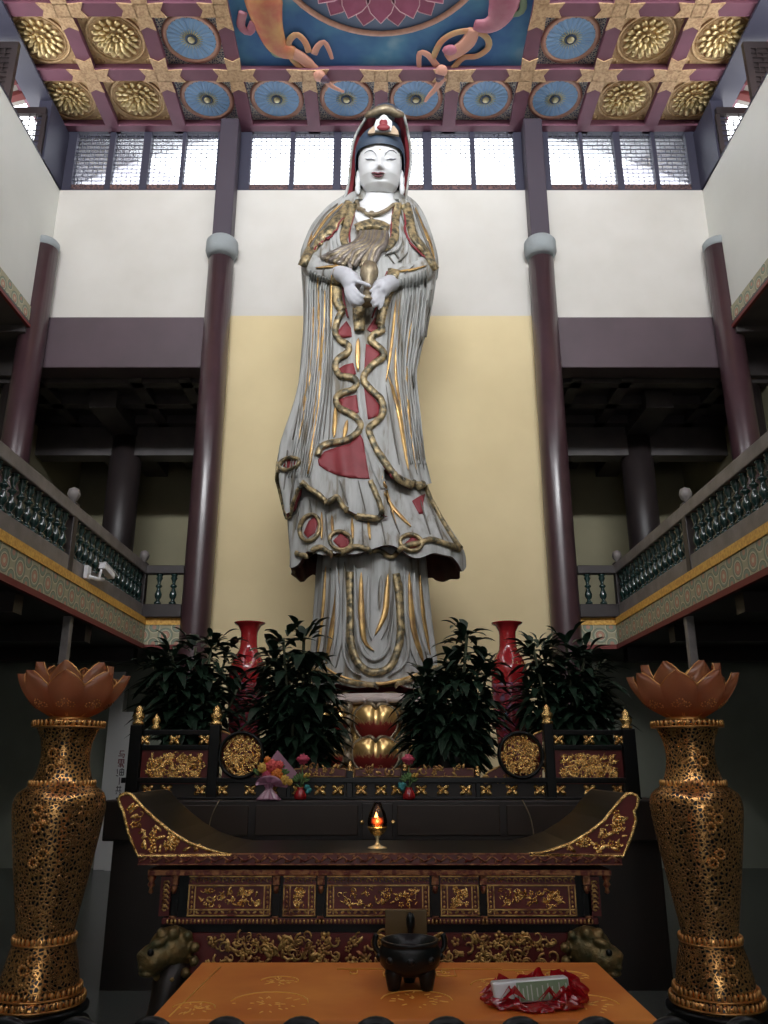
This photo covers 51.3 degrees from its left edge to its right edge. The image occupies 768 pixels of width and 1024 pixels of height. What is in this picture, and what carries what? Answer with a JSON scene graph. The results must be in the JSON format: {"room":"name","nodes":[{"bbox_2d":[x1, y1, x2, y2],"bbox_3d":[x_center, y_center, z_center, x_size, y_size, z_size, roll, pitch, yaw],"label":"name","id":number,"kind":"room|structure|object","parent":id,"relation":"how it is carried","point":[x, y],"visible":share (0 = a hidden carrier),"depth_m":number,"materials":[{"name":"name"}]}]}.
{"room":"house of worship","nodes":[
{"label":"house of worship","id":0,"kind":"room"},
{"bbox_2d":[0,85,59,304],"bbox_3d":[-5.960,-7.216,4.897,0.250,3.010,19.000,0,-18,0],"label":"wall","id":1,"kind":"structure","parent":0,"point":[29,195],"depth_m":12.84,"materials":[{"name":"white paint"}]},
{"bbox_2d":[0,267,30,326],"bbox_3d":[-5.810,-5.927,4.480,0.050,0.380,18.980,0,-18,0],"label":"trim","id":2,"kind":"structure","parent":1,"relation":"attached to","point":[6,283],"depth_m":12.59,"materials":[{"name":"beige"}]},
{"bbox_2d":[0,0,69,189],"bbox_3d":[-6.289,-9.261,5.594,0.908,1.350,19.100,0,-18,0],"label":"window","id":3,"kind":"structure","parent":1,"relation":"in","point":[51,136],"depth_m":13.79,"materials":[{"name":"grey wood"}]},
{"bbox_2d":[0,41,20,99],"bbox_3d":[-6.304,-6.968,12.703,0.878,1.210,0.080,0,-17,0],"label":"shutter","id":4,"kind":"object","parent":3,"relation":"attached to","point":[9,50],"depth_m":12.73,"materials":[{"name":"brown wood"}]},
{"bbox_2d":[14,107,47,155],"bbox_3d":[-6.250,-6.538,13.816,0.770,1.060,0.080,0,-17,0],"label":"shutter","id":5,"kind":"object","parent":3,"relation":"attached to","point":[40,137],"depth_m":13.88,"materials":[{"name":"brown wood"}]},
{"bbox_2d":[0,388,81,534],"bbox_3d":[-6.800,-1.040,5.466,0.200,8.370,23.800,0,-18,0],"label":"wall","id":6,"kind":"structure","parent":0,"point":[64,476],"depth_m":16.42,"materials":[{"name":"paint"}]},
{"bbox_2d":[0,582,177,662],"bbox_3d":[-4.775,-0.196,5.199,4.250,0.600,23.800,0,-18,0],"label":"balcony underside","id":7,"kind":"structure","parent":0,"point":[30,628],"depth_m":9.95,"materials":[{"name":"brown wood"}]},
{"bbox_2d":[0,383,38,460],"bbox_3d":[-6.350,-0.187,13.375,0.600,4.300,0.600,0,-18,0],"label":"column","id":8,"kind":"structure","parent":7,"relation":"on","point":[5,388],"depth_m":13.63,"materials":[{"name":"brown wood"}]},
{"bbox_2d":[0,235,59,514],"bbox_3d":[-5.835,-1.538,12.837,0.460,6.554,0.460,0,-18,0],"label":"column","id":9,"kind":"structure","parent":7,"relation":"on","point":[21,407],"depth_m":12.94,"materials":[{"name":"red paint"}]},
{"bbox_2d":[0,440,184,617],"bbox_3d":[-3.373,-0.013,8.604,0.705,1.040,7.403,0,-18,0],"label":"balcony railing","id":10,"kind":"object","parent":7,"relation":"on","point":[61,547],"visible":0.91,"depth_m":9.24,"materials":[{"name":"grey stone"}]},
{"bbox_2d":[98,434,141,573],"bbox_3d":[-5.010,0.355,15.092,0.600,4.300,0.600,0,-18,0],"label":"column","id":11,"kind":"structure","parent":7,"relation":"on","point":[124,469],"depth_m":15.10,"materials":[{"name":"brown wood"}]},
{"bbox_2d":[0,285,198,476],"bbox_3d":[-4.825,-4.726,6.628,4.350,1.700,23.800,0,-18,0],"label":"ceiling","id":12,"kind":"structure","parent":0,"point":[77,419],"depth_m":15.13,"materials":[{"name":"brown wood"}]},
{"bbox_2d":[50,190,711,776],"bbox_3d":[-0.050,0.337,14.888,13.700,11.410,4.600,0,-18,0],"label":"wall","id":13,"kind":"structure","parent":0,"point":[123,253],"depth_m":13.63,"materials":[{"name":"white paint"}]},
{"bbox_2d":[0,528,179,648],"bbox_3d":[-3.290,-1.028,2.893,0.580,0.460,18.900,0,-18,0],"label":"trim","id":14,"kind":"structure","parent":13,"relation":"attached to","point":[24,569],"depth_m":9.16,"materials":[{"name":"beige paint"}]},
{"bbox_2d":[83,562,117,580],"bbox_3d":[-3.485,0.750,9.860,0.111,0.278,0.678,-3,-18,10],"label":"security camera","id":15,"kind":"object","parent":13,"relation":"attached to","point":[104,567],"visible":1,"depth_m":9.86,"materials":[{"name":"white plastic"}]},
{"bbox_2d":[93,672,129,869],"bbox_3d":[-4.352,4.092,12.812,0.220,3.000,0.200,0,-18,0],"label":"door frame","id":16,"kind":"structure","parent":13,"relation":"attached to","point":[120,704],"depth_m":12.78,"materials":[{"name":"white"}]},
{"bbox_2d":[41,317,203,377],"bbox_3d":[-4.393,-2.791,13.578,3.285,0.950,0.380,0,-18,0],"label":"beam","id":17,"kind":"structure","parent":13,"relation":"attached to","point":[76,347],"depth_m":13.40,"materials":[{"name":"purple paint"}]},
{"bbox_2d":[61,132,219,189],"bbox_3d":[-4.447,-6.424,14.744,2.928,1.461,0.180,0,-18,0],"label":"window","id":18,"kind":"structure","parent":13,"relation":"in","point":[92,158],"depth_m":14.76,"materials":[{"name":"grey wood"}]},
{"bbox_2d":[237,132,524,189],"bbox_3d":[-0.018,-6.424,14.744,5.266,1.461,0.180,0,-18,0],"label":"window","id":19,"kind":"structure","parent":13,"relation":"in","point":[246,145],"depth_m":14.64,"materials":[{"name":"grey wood"}]},
{"bbox_2d":[542,132,700,189],"bbox_3d":[4.382,-6.424,14.744,2.909,1.461,0.180,0,-18,0],"label":"window","id":20,"kind":"structure","parent":13,"relation":"in","point":[670,157],"depth_m":14.76,"materials":[{"name":"grey wood"}]},
{"bbox_2d":[558,317,720,377],"bbox_3d":[4.293,-2.791,13.578,3.285,0.950,0.380,0,-18,0],"label":"beam","id":21,"kind":"structure","parent":13,"relation":"attached to","point":[590,347],"depth_m":13.40,"materials":[{"name":"purple paint"}]},
{"bbox_2d":[581,521,767,648],"bbox_3d":[3.190,-1.028,2.893,0.580,0.460,18.900,0,-18,0],"label":"trim","id":22,"kind":"structure","parent":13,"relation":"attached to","point":[743,563],"depth_m":8.96,"materials":[{"name":"beige paint"}]},
{"bbox_2d":[0,462,767,867],"bbox_3d":[-0.050,2.139,15.263,13.700,8.200,3.200,0,-18,0],"label":"wall","id":23,"kind":"structure","parent":0,"point":[598,503],"depth_m":13.40,"materials":[{"name":"paint"}]},
{"bbox_2d":[0,868,767,1023],"bbox_3d":[-0.050,3.047,4.177,13.900,0.200,24.200,0,-18,0],"label":"floor","id":24,"kind":"structure","parent":0,"point":[105,1007],"depth_m":7.46,"materials":[{"name":"grey tile"}]},
{"bbox_2d":[0,719,105,1023],"bbox_3d":[-2.094,2.263,5.053,0.620,1.824,0.620,0,-18,0],"label":"floor vase","id":25,"kind":"object","parent":24,"relation":"on","point":[57,819],"visible":0.99,"depth_m":4.88,"materials":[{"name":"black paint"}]},
{"bbox_2d":[18,660,130,720],"bbox_3d":[-2.094,1.212,5.385,0.674,0.380,0.674,-3,-18,11],"label":"sculpture","id":26,"kind":"object","parent":25,"relation":"on","point":[64,691],"visible":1,"depth_m":5.19,"materials":[{"name":"orange ceramic"}]},
{"bbox_2d":[58,616,73,664],"bbox_3d":[-3.650,2.728,8.786,0.090,3.180,0.100,0,-18,0],"label":"post","id":27,"kind":"object","parent":24,"relation":"on","point":[67,626],"visible":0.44,"depth_m":9.15,"materials":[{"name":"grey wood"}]},
{"bbox_2d":[104,712,133,870],"bbox_3d":[-4.160,4.354,12.570,0.210,2.355,0.064,0,-18,0],"label":"sign board","id":28,"kind":"object","parent":24,"relation":"on","point":[122,744],"visible":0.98,"depth_m":12.67,"materials":[{"name":"white"}]},
{"bbox_2d":[177,118,240,704],"bbox_3d":[-2.800,-1.044,12.733,0.550,12.750,0.550,0,-18,0],"label":"column","id":29,"kind":"structure","parent":24,"relation":"on","point":[221,246],"depth_m":12.78,"materials":[{"name":"red paint"}]},
{"bbox_2d":[117,789,639,1015],"bbox_3d":[-0.029,2.239,4.224,2.701,1.458,0.897,0,-18,0],"label":"altar table","id":30,"kind":"object","parent":24,"relation":"on","point":[224,897],"visible":0.83,"depth_m":4.04,"materials":[{"name":"black paint"}]},
{"bbox_2d":[148,876,155,893],"bbox_3d":[-1.180,1.891,4.059,0.044,0.090,0.042,0,-17,0],"label":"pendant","id":31,"kind":"object","parent":30,"relation":"attached to","point":[151,884],"depth_m":4.05,"materials":[{"name":"brown wood"}]},
{"bbox_2d":[367,802,387,849],"bbox_3d":[-0.036,1.688,4.312,0.112,0.235,0.111,0,-18,0],"label":"oil lamp","id":32,"kind":"object","parent":30,"relation":"on","point":[377,826],"visible":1,"depth_m":4.28,"materials":[{"name":"gold metal"}]},
{"bbox_2d":[602,876,610,893],"bbox_3d":[1.130,1.891,4.059,0.044,0.090,0.042,0,-17,0],"label":"pendant","id":33,"kind":"object","parent":30,"relation":"attached to","point":[606,884],"depth_m":4.05,"materials":[{"name":"brown wood"}]},
{"bbox_2d":[0,1016,762,1023],"bbox_3d":[0.000,1.591,1.595,2.600,1.025,0.024,0,-18,0],"label":"iron railing","id":34,"kind":"object","parent":24,"relation":"on","point":[3,1019],"visible":1,"depth_m":1.74,"materials":[{"name":"black"}]},
{"bbox_2d":[99,797,672,990],"bbox_3d":[0.019,3.525,8.169,4.267,1.290,4.898,0,-18,0],"label":"platform","id":35,"kind":"object","parent":24,"relation":"on","point":[633,919],"visible":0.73,"depth_m":6.00,"materials":[{"name":"black wood"}]},
{"bbox_2d":[113,627,255,776],"bbox_3d":[-1.804,1.833,7.470,1.363,1.515,1.026,0,-18,0],"label":"potted plant","id":36,"kind":"object","parent":35,"relation":"on","point":[198,688],"visible":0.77,"depth_m":7.37,"materials":[{"name":"green plant"}]},
{"bbox_2d":[209,799,219,825],"bbox_3d":[-1.282,2.305,6.008,0.084,0.278,0.023,2,-18,-7],"label":"cord","id":37,"kind":"object","parent":35,"relation":"hanging from","point":[219,799],"visible":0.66,"depth_m":6.02,"materials":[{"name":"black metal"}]},
{"bbox_2d":[228,620,264,735],"bbox_3d":[-1.432,1.994,8.284,0.378,1.698,0.378,-14,-23,38],"label":"porcelain vase","id":38,"kind":"object","parent":35,"relation":"on","point":[249,629],"visible":0.33,"depth_m":8.31,"materials":[{"name":"red ceramic"}]},
{"bbox_2d":[253,750,296,799],"bbox_3d":[-0.849,2.029,6.181,0.338,0.364,0.195,0,-18,0],"label":"flower bouquet","id":39,"kind":"object","parent":35,"relation":"on","point":[276,771],"visible":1,"depth_m":6.14,"materials":[{"name":"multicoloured plant"}]},
{"bbox_2d":[230,615,361,768],"bbox_3d":[-0.771,1.698,7.038,1.185,1.515,0.989,1,-18,-3],"label":"potted plant","id":40,"kind":"object","parent":35,"relation":"on","point":[296,725],"visible":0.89,"depth_m":6.91,"materials":[{"name":"green plant"}]},
{"bbox_2d":[291,754,311,799],"bbox_3d":[-0.632,2.037,6.163,0.110,0.341,0.126,15,-23,-40],"label":"flower vase","id":41,"kind":"object","parent":35,"relation":"on","point":[300,794],"visible":1,"depth_m":6.15,"materials":[{"name":"red ceramic"}]},
{"bbox_2d":[116,704,641,798],"bbox_3d":[-0.039,1.891,6.335,4.075,0.723,0.122,0,-18,0],"label":"railing","id":42,"kind":"object","parent":35,"relation":"on","point":[187,771],"visible":0.98,"depth_m":6.28,"materials":[{"name":"black paint"}]},
{"bbox_2d":[311,693,450,776],"bbox_3d":[-0.090,2.801,9.766,2.137,1.050,2.087,0,-18,0],"label":"pedestal","id":43,"kind":"object","parent":35,"relation":"on","point":[371,744],"visible":0.15,"depth_m":8.91,"materials":[{"name":"gold metal"}]},
{"bbox_2d":[275,103,465,692],"bbox_3d":[-0.197,-1.960,11.198,2.512,8.810,1.983,3,-18,-9],"label":"robed statue","id":44,"kind":"object","parent":43,"relation":"on","point":[362,515],"visible":0.98,"depth_m":10.40,"materials":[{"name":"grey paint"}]},
{"bbox_2d":[287,224,428,675],"bbox_3d":[-0.281,-1.106,10.473,1.857,6.431,0.766,4,-18,-13],"label":"drapery","id":45,"kind":"object","parent":44,"relation":"hanging from","point":[354,419],"depth_m":10.24,"materials":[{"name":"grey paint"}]},
{"bbox_2d":[360,260,378,307],"bbox_3d":[-0.205,-3.036,10.638,0.266,0.651,0.280,0,-17,0],"label":"vase","id":46,"kind":"object","parent":44,"relation":"on","point":[369,271],"depth_m":10.58,"materials":[{"name":"gold metal"}]},
{"bbox_2d":[343,104,411,199],"bbox_3d":[-0.095,-5.194,11.958,1.036,1.224,1.315,0,-17,0],"label":"statue's head","id":47,"kind":"object","parent":44,"relation":"attached to","point":[380,160],"depth_m":11.60,"materials":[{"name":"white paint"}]},
{"bbox_2d":[398,754,418,799],"bbox_3d":[0.191,2.035,6.157,0.124,0.341,0.128,-17,-24,42],"label":"flower vase","id":48,"kind":"object","parent":35,"relation":"on","point":[408,794],"visible":1,"depth_m":6.15,"materials":[{"name":"red ceramic"}]},
{"bbox_2d":[386,617,515,776],"bbox_3d":[0.601,1.710,7.091,1.226,1.522,0.938,6,-18,-18],"label":"potted plant","id":49,"kind":"object","parent":35,"relation":"on","point":[452,734],"visible":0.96,"depth_m":6.90,"materials":[{"name":"green plant"}]},
{"bbox_2d":[491,620,527,744],"bbox_3d":[1.311,1.994,8.284,0.378,1.698,0.378,-14,-23,38],"label":"porcelain vase","id":50,"kind":"object","parent":35,"relation":"on","point":[507,629],"visible":0.49,"depth_m":8.25,"materials":[{"name":"red ceramic"}]},
{"bbox_2d":[522,799,533,834],"bbox_3d":[1.083,2.305,6.008,0.085,0.278,0.022,-2,-18,7],"label":"cord","id":51,"kind":"object","parent":35,"relation":"hanging from","point":[522,799],"visible":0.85,"depth_m":6.01,"materials":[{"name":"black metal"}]},
{"bbox_2d":[497,621,641,770],"bbox_3d":[1.714,1.834,7.503,1.257,1.534,0.991,4,-18,-14],"label":"potted plant","id":52,"kind":"object","parent":35,"relation":"on","point":[583,712],"visible":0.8,"depth_m":7.42,"materials":[{"name":"green plant"}]},
{"bbox_2d":[154,962,656,1023],"bbox_3d":[0.068,2.196,3.014,1.735,0.725,0.830,0,-18,0],"label":"table","id":53,"kind":"object","parent":24,"relation":"on","point":[249,992],"visible":0.69,"depth_m":3.01,"materials":[{"name":"orange wood"}]},
{"bbox_2d":[372,932,446,991],"bbox_3d":[0.102,1.758,3.141,0.255,0.191,0.256,-12,-21,33],"label":"incense burner","id":54,"kind":"object","parent":53,"relation":"on","point":[409,956],"visible":1,"depth_m":3.07,"materials":[{"name":"black metal"}]},
{"bbox_2d":[385,909,426,935],"bbox_3d":[0.095,1.834,3.438,0.181,0.229,0.060,0,-18,0],"label":"plaque","id":55,"kind":"object","parent":54,"relation":"on","point":[395,919],"visible":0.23,"depth_m":3.45,"materials":[{"name":"black wood"}]},
{"bbox_2d":[406,912,414,932],"bbox_3d":[0.111,1.797,3.334,0.056,0.236,0.055,0,-18,0],"label":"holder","id":56,"kind":"object","parent":54,"relation":"on","point":[410,919],"visible":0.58,"depth_m":3.34,"materials":[{"name":"black metal"}]},
{"bbox_2d":[479,967,589,1012],"bbox_3d":[0.550,1.729,2.911,0.407,0.106,0.263,0,-18,0],"label":"plastic bag","id":57,"kind":"object","parent":53,"relation":"on","point":[572,997],"visible":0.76,"depth_m":2.84,"materials":[{"name":"red plastic"}]},
{"bbox_2d":[490,975,568,1002],"bbox_3d":[0.528,1.728,2.893,0.279,0.094,0.079,0,-18,0],"label":"carton","id":58,"kind":"object","parent":57,"relation":"in","point":[532,989],"visible":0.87,"depth_m":2.87,"materials":[{"name":"white cardboard"}]},
{"bbox_2d":[518,982,566,1001],"bbox_3d":[0.568,1.715,2.858,0.177,0.060,0.006,0,-17,0],"label":"print","id":59,"kind":"object","parent":58,"relation":"attached to","point":[531,991],"depth_m":2.86,"materials":[{"name":"green"}]},
{"bbox_2d":[521,118,586,704],"bbox_3d":[2.700,-1.044,12.733,0.550,12.750,0.550,0,-18,0],"label":"column","id":60,"kind":"structure","parent":24,"relation":"on","point":[540,250],"depth_m":12.79,"materials":[{"name":"red paint"}]},
{"bbox_2d":[683,616,698,668],"bbox_3d":[3.524,2.728,8.786,0.090,3.180,0.100,0,-18,0],"label":"post","id":61,"kind":"object","parent":24,"relation":"on","point":[689,626],"visible":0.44,"depth_m":9.14,"materials":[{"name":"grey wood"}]},
{"bbox_2d":[649,719,767,1023],"bbox_3d":[2.013,2.263,5.053,0.620,1.824,0.620,0,-18,0],"label":"floor vase","id":62,"kind":"object","parent":24,"relation":"on","point":[698,819],"visible":1,"depth_m":4.88,"materials":[{"name":"gold metal"}]},
{"bbox_2d":[626,660,739,720],"bbox_3d":[2.013,1.213,5.385,0.686,0.378,0.686,0,-18,0],"label":"sculpture","id":63,"kind":"object","parent":62,"relation":"on","point":[671,693],"visible":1,"depth_m":5.19,"materials":[{"name":"orange ceramic"}]},
{"bbox_2d":[3,0,767,133],"bbox_3d":[-0.050,-10.118,5.707,12.630,0.368,19.600,0,-18,0],"label":"ceiling","id":64,"kind":"structure","parent":0,"point":[67,12],"depth_m":13.56,"materials":[{"name":"purple paint"}]},
{"bbox_2d":[11,17,76,63],"bbox_3d":[-5.630,-7.715,13.075,1.020,0.124,1.020,0,-18,0],"label":"coffer","id":65,"kind":"object","parent":64,"relation":"attached to","point":[44,39],"visible":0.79,"depth_m":13.08,"materials":[{"name":"gold metal"}]},
{"bbox_2d":[43,81,102,119],"bbox_3d":[-5.630,-7.342,14.258,1.020,0.124,1.020,0,-18,0],"label":"coffer","id":66,"kind":"object","parent":64,"relation":"attached to","point":[73,101],"visible":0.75,"depth_m":14.27,"materials":[{"name":"gold metal"}]},
{"bbox_2d":[77,17,150,63],"bbox_3d":[-4.390,-7.715,13.075,1.020,0.124,1.020,0,-18,0],"label":"coffer","id":67,"kind":"object","parent":64,"relation":"attached to","point":[110,40],"visible":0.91,"depth_m":13.09,"materials":[{"name":"gold metal"}]},
{"bbox_2d":[103,81,170,119],"bbox_3d":[-4.390,-7.342,14.258,1.020,0.124,1.020,0,-18,0],"label":"coffer","id":68,"kind":"object","parent":64,"relation":"attached to","point":[130,100],"visible":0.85,"depth_m":14.27,"materials":[{"name":"gold metal"}]},
{"bbox_2d":[155,17,224,63],"bbox_3d":[-3.150,-7.726,13.079,1.020,0.093,1.020,0,-18,0],"label":"coffer","id":69,"kind":"object","parent":64,"relation":"attached to","point":[185,40],"visible":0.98,"depth_m":13.10,"materials":[{"name":"blue paint"}]},
{"bbox_2d":[167,18,215,58],"bbox_3d":[-3.150,-7.733,13.081,0.787,0.012,0.787,0,-17,0],"label":"flower","id":70,"kind":"object","parent":69,"relation":"on","point":[187,38],"depth_m":13.06,"materials":[{"name":"blue paint"}]},
{"bbox_2d":[174,81,238,119],"bbox_3d":[-3.150,-7.353,14.261,1.020,0.093,1.020,0,-18,0],"label":"coffer","id":71,"kind":"object","parent":64,"relation":"attached to","point":[199,100],"visible":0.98,"depth_m":14.27,"materials":[{"name":"blue paint"}]},
{"bbox_2d":[185,81,229,115],"bbox_3d":[-3.150,-7.361,14.264,0.787,0.012,0.787,0,-17,0],"label":"flower","id":72,"kind":"object","parent":71,"relation":"on","point":[202,98],"depth_m":14.24,"materials":[{"name":"blue paint"}]},
{"bbox_2d":[245,81,306,119],"bbox_3d":[-1.910,-7.353,14.261,1.020,0.093,1.020,0,-18,0],"label":"coffer","id":73,"kind":"object","parent":64,"relation":"attached to","point":[269,100],"visible":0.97,"depth_m":14.29,"materials":[{"name":"blue paint"}]},
{"bbox_2d":[254,81,298,115],"bbox_3d":[-1.910,-7.361,14.264,0.787,0.012,0.787,0,-17,0],"label":"flower","id":74,"kind":"object","parent":73,"relation":"on","point":[271,98],"depth_m":14.25,"materials":[{"name":"blue paint"}]},
{"bbox_2d":[317,81,374,119],"bbox_3d":[-0.670,-7.353,14.261,1.020,0.093,1.020,0,-18,0],"label":"coffer","id":75,"kind":"object","parent":64,"relation":"attached to","point":[358,98],"visible":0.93,"depth_m":14.29,"materials":[{"name":"blue paint"}]},
{"bbox_2d":[324,81,367,115],"bbox_3d":[-0.670,-7.361,14.264,0.787,0.012,0.787,0,-17,0],"label":"flower","id":76,"kind":"object","parent":75,"relation":"on","point":[354,99],"depth_m":14.25,"materials":[{"name":"blue paint"}]},
{"bbox_2d":[228,0,532,101],"bbox_3d":[-0.050,-8.112,11.591,4.740,0.284,5.392,0,-18,0],"label":"mural","id":77,"kind":"object","parent":64,"relation":"attached to","point":[440,34],"visible":1,"depth_m":12.91,"materials":[{"name":"blue paint"}]},
{"bbox_2d":[388,81,445,119],"bbox_3d":[0.570,-7.353,14.261,1.020,0.093,1.020,0,-18,0],"label":"coffer","id":78,"kind":"object","parent":64,"relation":"attached to","point":[408,96],"visible":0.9,"depth_m":14.26,"materials":[{"name":"blue paint"}]},
{"bbox_2d":[394,81,437,115],"bbox_3d":[0.570,-7.361,14.264,0.787,0.012,0.787,0,-17,0],"label":"flower","id":79,"kind":"object","parent":78,"relation":"on","point":[409,96],"depth_m":14.24,"materials":[{"name":"blue paint"}]},
{"bbox_2d":[456,81,516,119],"bbox_3d":[1.810,-7.353,14.261,1.020,0.093,1.020,0,-18,0],"label":"coffer","id":80,"kind":"object","parent":64,"relation":"attached to","point":[478,100],"visible":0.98,"depth_m":14.29,"materials":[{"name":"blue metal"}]},
{"bbox_2d":[463,81,507,115],"bbox_3d":[1.810,-7.361,14.264,0.787,0.012,0.787,0,-17,0],"label":"flower","id":81,"kind":"object","parent":80,"relation":"on","point":[480,98],"depth_m":14.25,"materials":[{"name":"blue paint"}]},
{"bbox_2d":[524,81,587,119],"bbox_3d":[3.050,-7.353,14.261,1.020,0.093,1.020,0,-18,0],"label":"coffer","id":82,"kind":"object","parent":64,"relation":"attached to","point":[550,100],"visible":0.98,"depth_m":14.27,"materials":[{"name":"blue paint"}]},
{"bbox_2d":[532,81,577,115],"bbox_3d":[3.050,-7.361,14.264,0.787,0.012,0.787,0,-17,0],"label":"flower","id":83,"kind":"object","parent":82,"relation":"on","point":[550,98],"depth_m":14.24,"materials":[{"name":"blue paint"}]},
{"bbox_2d":[537,17,606,63],"bbox_3d":[3.050,-7.726,13.079,1.020,0.093,1.020,0,-18,0],"label":"coffer","id":84,"kind":"object","parent":64,"relation":"attached to","point":[564,40],"visible":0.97,"depth_m":13.10,"materials":[{"name":"blue paint"}]},
{"bbox_2d":[546,18,594,58],"bbox_3d":[3.050,-7.733,13.081,0.787,0.012,0.787,0,-17,0],"label":"flower","id":85,"kind":"object","parent":84,"relation":"on","point":[566,38],"depth_m":13.06,"materials":[{"name":"blue paint"}]},
{"bbox_2d":[592,81,658,119],"bbox_3d":[4.290,-7.342,14.258,1.020,0.124,1.020,0,-18,0],"label":"coffer","id":86,"kind":"object","parent":64,"relation":"attached to","point":[622,100],"visible":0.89,"depth_m":14.27,"materials":[{"name":"gold metal"}]},
{"bbox_2d":[611,17,684,63],"bbox_3d":[4.290,-7.715,13.075,1.020,0.124,1.020,0,-18,0],"label":"coffer","id":87,"kind":"object","parent":64,"relation":"attached to","point":[642,40],"visible":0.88,"depth_m":13.09,"materials":[{"name":"gold metal"}]},
{"bbox_2d":[660,81,718,119],"bbox_3d":[5.530,-7.342,14.258,1.020,0.124,1.020,0,-18,0],"label":"coffer","id":88,"kind":"object","parent":64,"relation":"attached to","point":[688,101],"visible":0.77,"depth_m":14.27,"materials":[{"name":"gold metal"}]},
{"bbox_2d":[685,17,749,63],"bbox_3d":[5.530,-7.715,13.075,1.020,0.124,1.020,0,-18,0],"label":"coffer","id":89,"kind":"object","parent":64,"relation":"attached to","point":[717,39],"visible":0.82,"depth_m":13.08,"materials":[{"name":"gold metal"}]},
{"bbox_2d":[563,276,767,476],"bbox_3d":[4.725,-4.726,6.628,4.350,1.700,23.800,0,-18,0],"label":"ceiling","id":90,"kind":"structure","parent":0,"point":[684,419],"depth_m":14.86,"materials":[{"name":"brown wood"}]},
{"bbox_2d":[585,577,767,662],"bbox_3d":[4.675,-0.196,5.199,4.250,0.600,23.800,0,-18,0],"label":"balcony underside","id":91,"kind":"structure","parent":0,"point":[734,628],"depth_m":9.93,"materials":[{"name":"brown wood"}]},
{"bbox_2d":[621,434,661,570],"bbox_3d":[4.910,0.355,15.092,0.600,4.300,0.600,0,-18,0],"label":"column","id":92,"kind":"structure","parent":91,"relation":"on","point":[638,471],"depth_m":15.10,"materials":[{"name":"brown wood"}]},
{"bbox_2d":[577,431,767,617],"bbox_3d":[3.272,-0.013,8.604,0.705,1.040,7.403,0,-18,0],"label":"balcony railing","id":93,"kind":"object","parent":91,"relation":"on","point":[694,547],"visible":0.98,"depth_m":9.17,"materials":[{"name":"grey stone"}]},
{"bbox_2d":[702,235,766,508],"bbox_3d":[5.735,-1.538,12.837,0.460,6.554,0.460,0,-18,0],"label":"column","id":94,"kind":"structure","parent":91,"relation":"on","point":[741,415],"depth_m":12.96,"materials":[{"name":"red paint"}]},
{"bbox_2d":[752,383,767,483],"bbox_3d":[6.250,-0.187,13.375,0.600,4.300,0.600,0,-18,0],"label":"column","id":95,"kind":"structure","parent":91,"relation":"on","point":[756,388],"depth_m":13.59,"materials":[{"name":"brown wood"}]},
{"bbox_2d":[681,385,767,531],"bbox_3d":[6.700,-1.040,5.466,0.200,8.370,23.800,0,-18,0],"label":"wall","id":96,"kind":"structure","parent":0,"point":[696,475],"depth_m":16.37,"materials":[{"name":"paint"}]},
{"bbox_2d":[703,74,767,304],"bbox_3d":[5.860,-7.216,4.897,0.250,3.010,19.000,0,-18,0],"label":"wall","id":97,"kind":"structure","parent":0,"point":[735,194],"depth_m":12.76,"materials":[{"name":"white paint"}]},
{"bbox_2d":[693,0,767,190],"bbox_3d":[6.189,-9.261,5.594,0.908,1.350,19.100,0,-18,0],"label":"window","id":98,"kind":"structure","parent":97,"relation":"in","point":[748,61],"depth_m":13.72,"materials":[{"name":"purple wood"}]},
{"bbox_2d":[714,107,746,155],"bbox_3d":[6.150,-6.538,13.816,0.770,1.060,0.080,0,-17,0],"label":"shutter","id":99,"kind":"object","parent":98,"relation":"attached to","point":[721,136],"depth_m":13.88,"materials":[{"name":"brown wood"}]},
{"bbox_2d":[741,41,767,101],"bbox_3d":[6.204,-6.968,12.703,0.878,1.210,0.080,0,-17,0],"label":"shutter","id":100,"kind":"object","parent":98,"relation":"attached to","point":[755,53],"depth_m":12.74,"materials":[{"name":"brown wood"}]},
{"bbox_2d":[731,258,767,326],"bbox_3d":[5.710,-5.927,4.480,0.050,0.380,18.980,0,-18,0],"label":"trim","id":101,"kind":"structure","parent":97,"relation":"attached to","point":[761,275],"depth_m":12.47,"materials":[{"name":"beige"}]},
{"label":"outside","id":102,"kind":"structure","parent":0,"visible":0},
{"bbox_2d":[97,167,186,183],"bbox_3d":[-5.796,-7.024,17.838,3.723,2.337,0.800,0,-18,0],"label":"roof","id":103,"kind":"structure","parent":102,"point":[140,167],"depth_m":17.50,"materials":[{"name":"tile"}]},
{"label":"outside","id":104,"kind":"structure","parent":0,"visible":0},
{"bbox_2d":[586,167,670,183],"bbox_3d":[5.772,-7.024,17.838,3.591,2.337,0.800,0,-18,0],"label":"roof","id":105,"kind":"structure","parent":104,"point":[623,167],"depth_m":17.50,"materials":[{"name":"tile"}]},
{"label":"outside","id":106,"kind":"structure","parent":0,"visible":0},
{"bbox_2d":[11,79,25,105],"bbox_3d":[-7.325,-8.245,10.149,2.050,0.870,8.400,0,-18,0],"label":"eaves","id":107,"kind":"object","parent":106,"point":[18,97],"visible":0.32,"depth_m":13.98,"materials":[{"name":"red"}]},
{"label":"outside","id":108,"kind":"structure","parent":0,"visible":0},
{"bbox_2d":[737,80,749,105],"bbox_3d":[7.225,-8.245,10.149,2.050,0.870,8.400,0,-18,0],"label":"eaves","id":109,"kind":"object","parent":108,"point":[743,98],"visible":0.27,"depth_m":13.98,"materials":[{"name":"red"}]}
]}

